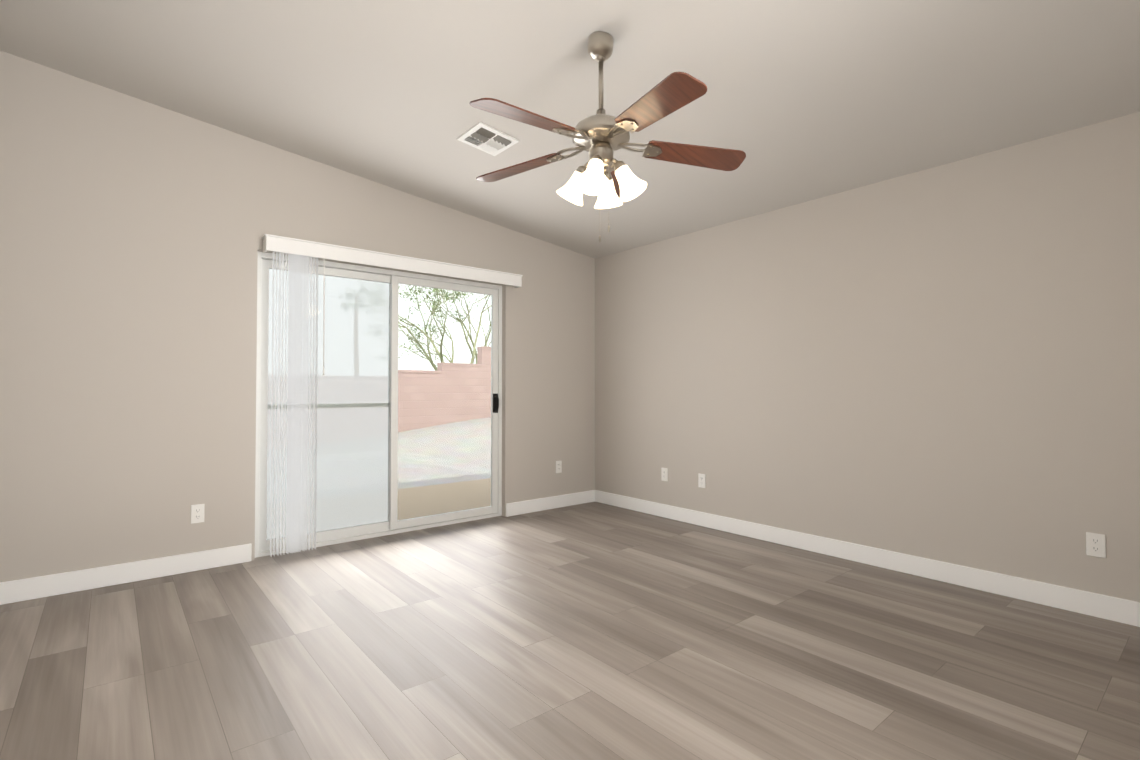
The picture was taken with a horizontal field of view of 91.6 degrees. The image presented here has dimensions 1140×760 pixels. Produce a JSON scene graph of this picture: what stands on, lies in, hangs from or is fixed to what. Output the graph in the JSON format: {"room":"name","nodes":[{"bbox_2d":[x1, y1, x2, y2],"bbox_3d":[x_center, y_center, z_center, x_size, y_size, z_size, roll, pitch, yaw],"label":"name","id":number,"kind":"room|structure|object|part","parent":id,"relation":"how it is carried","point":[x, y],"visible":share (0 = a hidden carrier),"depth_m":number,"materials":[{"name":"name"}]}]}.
{"room":"empty living room","nodes":[
{"label":"empty living room","id":0,"kind":"room"},
{"bbox_2d":[0,51,594,581],"bbox_3d":[-1.581,-0.407,4.171,4.940,3.200,0.150,1,-1,-40],"label":"wall","id":1,"kind":"structure","parent":0,"point":[128,281],"depth_m":3.35,"materials":[{"name":"beige paint"}]},
{"bbox_2d":[0,543,251,604],"bbox_3d":[-2.697,1.117,3.110,1.600,0.115,0.016,1,-1,-40],"label":"baseboard","id":2,"kind":"structure","parent":1,"relation":"attached to","point":[14,591],"depth_m":3.19,"materials":[{"name":"white wood"}]},
{"bbox_2d":[191,504,204,523],"bbox_3d":[-2.311,0.830,3.441,0.070,0.115,0.008,1,-1,-40],"label":"electrical outlet","id":3,"kind":"object","parent":1,"relation":"attached to","point":[197,513],"visible":1,"depth_m":3.44,"materials":[{"name":"white plastic"}]},
{"bbox_2d":[255,251,501,557],"bbox_3d":[-1.375,0.171,4.344,1.950,2.050,0.167,1,-1,-40],"label":"door","id":4,"kind":"structure","parent":1,"relation":"in","point":[497,403],"depth_m":4.29,"materials":[{"name":"clear glass"}]},
{"bbox_2d":[259,259,390,549],"bbox_3d":[-1.748,0.169,4.077,0.965,1.981,0.028,1,-1,-40],"label":"sash","id":5,"kind":"object","parent":4,"relation":"attached to","point":[264,541],"visible":0.71,"depth_m":3.79,"materials":[{"name":"silver metal"}]},
{"bbox_2d":[267,269,388,538],"bbox_3d":[-1.780,0.170,4.108,0.885,1.913,0.001,1,-1,-40],"label":"screen","id":6,"kind":"object","parent":4,"relation":"attached to","point":[350,324],"depth_m":4.18,"materials":[{"name":"white fabric"}]},
{"bbox_3d":[-1.780,0.170,4.108,0.955,1.983,0.014,1,-1,-40],"label":"screen frame","id":7,"kind":"part","parent":4,"relation":"part of","materials":[{"name":"silver metal"}]},
{"bbox_3d":[-1.748,0.166,4.077,0.865,1.876,0.006,1,-1,-40],"label":"fixed panel glass","id":8,"kind":"part","parent":4,"relation":"part of","materials":[{"name":"clear glass"}]},
{"bbox_2d":[389,275,497,529],"bbox_3d":[-1.024,0.178,4.627,0.972,1.981,0.028,1,-1,-40],"label":"sliding door frame","id":9,"kind":"structure","parent":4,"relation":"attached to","point":[394,523],"depth_m":4.48,"materials":[{"name":"silver metal"}]},
{"bbox_3d":[-1.024,0.175,4.627,0.872,1.876,0.006,1,-1,-40],"label":"sliding panel glass","id":10,"kind":"part","parent":4,"relation":"part of","materials":[{"name":"clear glass"}]},
{"bbox_3d":[-0.643,0.205,4.883,0.051,0.170,0.062,1,-1,-40],"label":"handle","id":11,"kind":"part","parent":4,"relation":"part of","materials":[{"name":"black plastic"}]},
{"bbox_2d":[262,234,522,556],"bbox_3d":[-1.235,0.115,4.278,2.036,2.110,0.113,1,-1,-40],"label":"vertical blinds","id":12,"kind":"object","parent":1,"relation":"attached to","point":[301,253],"visible":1,"depth_m":3.76,"materials":[{"name":"white"}]},
{"bbox_2d":[506,490,594,516],"bbox_3d":[-0.152,1.153,5.222,1.065,0.115,0.016,1,-1,-40],"label":"baseboard","id":13,"kind":"structure","parent":1,"relation":"attached to","point":[535,505],"depth_m":5.18,"materials":[{"name":"white wood"}]},
{"bbox_2d":[556,461,561,472],"bbox_3d":[-0.107,0.827,5.271,0.070,0.115,0.008,1,-1,-40],"label":"electrical outlet","id":14,"kind":"object","parent":1,"relation":"attached to","point":[558,466],"visible":1,"depth_m":5.27,"materials":[{"name":"white plastic"}]},
{"bbox_2d":[0,502,1139,759],"bbox_3d":[-0.041,1.210,2.289,4.940,0.100,4.970,1,-1,-40],"label":"floor","id":15,"kind":"structure","parent":0,"point":[594,630],"depth_m":2.30,"materials":[{"name":"laminate"}]},
{"bbox_2d":[0,0,1139,258],"bbox_3d":[-0.041,-1.607,2.338,5.040,0.689,5.070,1,-1,-40],"label":"ceiling","id":16,"kind":"structure","parent":0,"point":[804,100],"depth_m":2.77,"materials":[{"name":"grey paint"}]},
{"bbox_2d":[457,122,518,155],"bbox_3d":[-0.507,-1.473,3.411,0.275,0.020,0.275,9,-6,-39],"label":"ceiling vent","id":17,"kind":"object","parent":16,"relation":"in","point":[481,136],"visible":1,"depth_m":3.39,"materials":[{"name":"grey metal"}]},
{"bbox_2d":[469,31,745,241],"bbox_3d":[0.114,-1.060,2.423,1.240,0.924,1.272,1,-1,-40],"label":"ceiling fan","id":18,"kind":"object","parent":16,"relation":"hanging from","point":[605,176],"visible":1,"depth_m":2.40,"materials":[{"name":"brown wood"}]},
{"bbox_3d":[-0.244,-1.015,2.658,0.273,0.066,0.453,1,-1,-40],"label":"blade","id":19,"kind":"part","parent":18,"relation":"part of","materials":[{"name":"brown wood"}]},
{"bbox_3d":[-0.170,-1.024,2.153,0.459,0.066,0.159,1,-1,-40],"label":"blade","id":20,"kind":"part","parent":18,"relation":"part of","materials":[{"name":"brown wood"}]},
{"bbox_3d":[0.003,-0.859,2.491,0.129,0.149,0.136,1,-1,-40],"label":"lamp shade","id":21,"kind":"part","parent":18,"relation":"part of","materials":[{"name":"white glass"}]},
{"bbox_3d":[0.052,-0.936,2.478,0.062,0.079,0.069,1,-1,-40],"label":"light arm","id":22,"kind":"part","parent":18,"relation":"part of"},
{"bbox_3d":[0.100,-0.862,2.319,0.136,0.149,0.129,1,-1,-40],"label":"lamp shade","id":23,"kind":"part","parent":18,"relation":"part of","materials":[{"name":"white glass"}]},
{"bbox_3d":[0.104,-0.872,2.337,0.062,0.083,0.055,1,-1,-40],"label":"bulb","id":24,"kind":"part","parent":18,"relation":"part of","materials":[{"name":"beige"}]},
{"bbox_3d":[0.114,-0.938,2.370,0.069,0.079,0.062,1,-1,-40],"label":"light arm","id":25,"kind":"part","parent":18,"relation":"part of"},
{"bbox_3d":[0.161,-0.935,2.540,0.069,0.079,0.062,1,-1,-40],"label":"light arm","id":26,"kind":"part","parent":18,"relation":"part of"},
{"bbox_3d":[0.174,-0.858,2.588,0.136,0.149,0.129,1,-1,-40],"label":"lamp shade","id":27,"kind":"part","parent":18,"relation":"part of","materials":[{"name":"white glass"}]},
{"bbox_3d":[0.214,-1.011,2.882,0.407,0.066,0.365,1,-1,-40],"label":"blade","id":28,"kind":"part","parent":18,"relation":"part of","materials":[{"name":"brown wood"}]},
{"bbox_3d":[0.223,-0.936,2.432,0.062,0.079,0.069,1,-1,-40],"label":"light arm","id":29,"kind":"part","parent":18,"relation":"part of"},
{"bbox_3d":[0.272,-0.861,2.417,0.129,0.149,0.136,1,-1,-40],"label":"lamp shade","id":30,"kind":"part","parent":18,"relation":"part of","materials":[{"name":"white glass"}]},
{"bbox_3d":[0.321,-1.025,2.066,0.226,0.066,0.458,1,-1,-40],"label":"blade","id":31,"kind":"part","parent":18,"relation":"part of","materials":[{"name":"brown wood"}]},
{"bbox_3d":[0.566,-1.018,2.512,0.430,0.066,0.330,1,-1,-40],"label":"blade","id":32,"kind":"part","parent":18,"relation":"part of","materials":[{"name":"brown wood"}]},
{"bbox_2d":[595,112,1139,601],"bbox_3d":[1.849,-0.414,3.789,0.150,3.200,4.820,1,-1,-40],"label":"wall","id":33,"kind":"structure","parent":0,"point":[941,362],"depth_m":3.37,"materials":[{"name":"beige paint"}]},
{"bbox_2d":[661,468,667,480],"bbox_3d":[0.830,0.830,4.871,0.008,0.115,0.070,1,-1,-40],"label":"electrical outlet","id":34,"kind":"object","parent":33,"relation":"attached to","point":[664,474],"visible":1,"depth_m":4.87,"materials":[{"name":"white plastic"}]},
{"bbox_2d":[698,473,705,487],"bbox_3d":[1.086,0.830,4.564,0.008,0.115,0.070,1,-1,-40],"label":"electrical outlet","id":35,"kind":"object","parent":33,"relation":"attached to","point":[701,480],"visible":1,"depth_m":4.56,"materials":[{"name":"white plastic"}]},
{"bbox_2d":[595,490,1139,626],"bbox_3d":[1.743,1.128,3.761,0.016,0.115,4.654,1,-1,-40],"label":"baseboard","id":36,"kind":"structure","parent":33,"relation":"attached to","point":[1120,610],"depth_m":3.34,"materials":[{"name":"white wood"}]},
{"bbox_2d":[1086,532,1105,557],"bbox_3d":[2.600,0.816,2.740,0.008,0.115,0.070,1,-1,-40],"label":"electrical outlet","id":37,"kind":"object","parent":33,"relation":"attached to","point":[1095,544],"visible":1,"depth_m":2.74,"materials":[{"name":"white plastic"}]},
{"label":"outside","id":38,"kind":"structure","parent":0,"visible":0},
{"bbox_2d":[397,478,490,520],"bbox_3d":[-1.536,1.301,5.466,11.000,0.148,1.830,1,-1,-40],"label":"patio slab","id":39,"kind":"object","parent":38,"point":[446,495],"depth_m":5.76,"materials":[{"name":"brown concrete"}]},
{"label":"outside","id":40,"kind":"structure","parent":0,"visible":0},
{"bbox_2d":[398,417,490,488],"bbox_3d":[-6.099,0.927,13.318,24.000,0.950,19.730,1,-1,-40],"label":"gravel","id":41,"kind":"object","parent":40,"point":[426,439],"depth_m":8.72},
{"bbox_2d":[398,346,490,431],"bbox_3d":[-3.649,0.331,10.377,24.000,2.140,0.220,1,-1,-40],"label":"block wall","id":42,"kind":"structure","parent":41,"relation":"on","point":[429,385],"depth_m":11.19,"materials":[{"name":"pink brick"}]},
{"bbox_2d":[398,285,490,370],"bbox_3d":[-3.082,-1.307,14.477,5.236,4.501,4.980,1,-1,-40],"label":"tree","id":43,"kind":"object","parent":41,"relation":"on","point":[430,338],"depth_m":14.07,"materials":[{"name":"green plant"}]}
]}

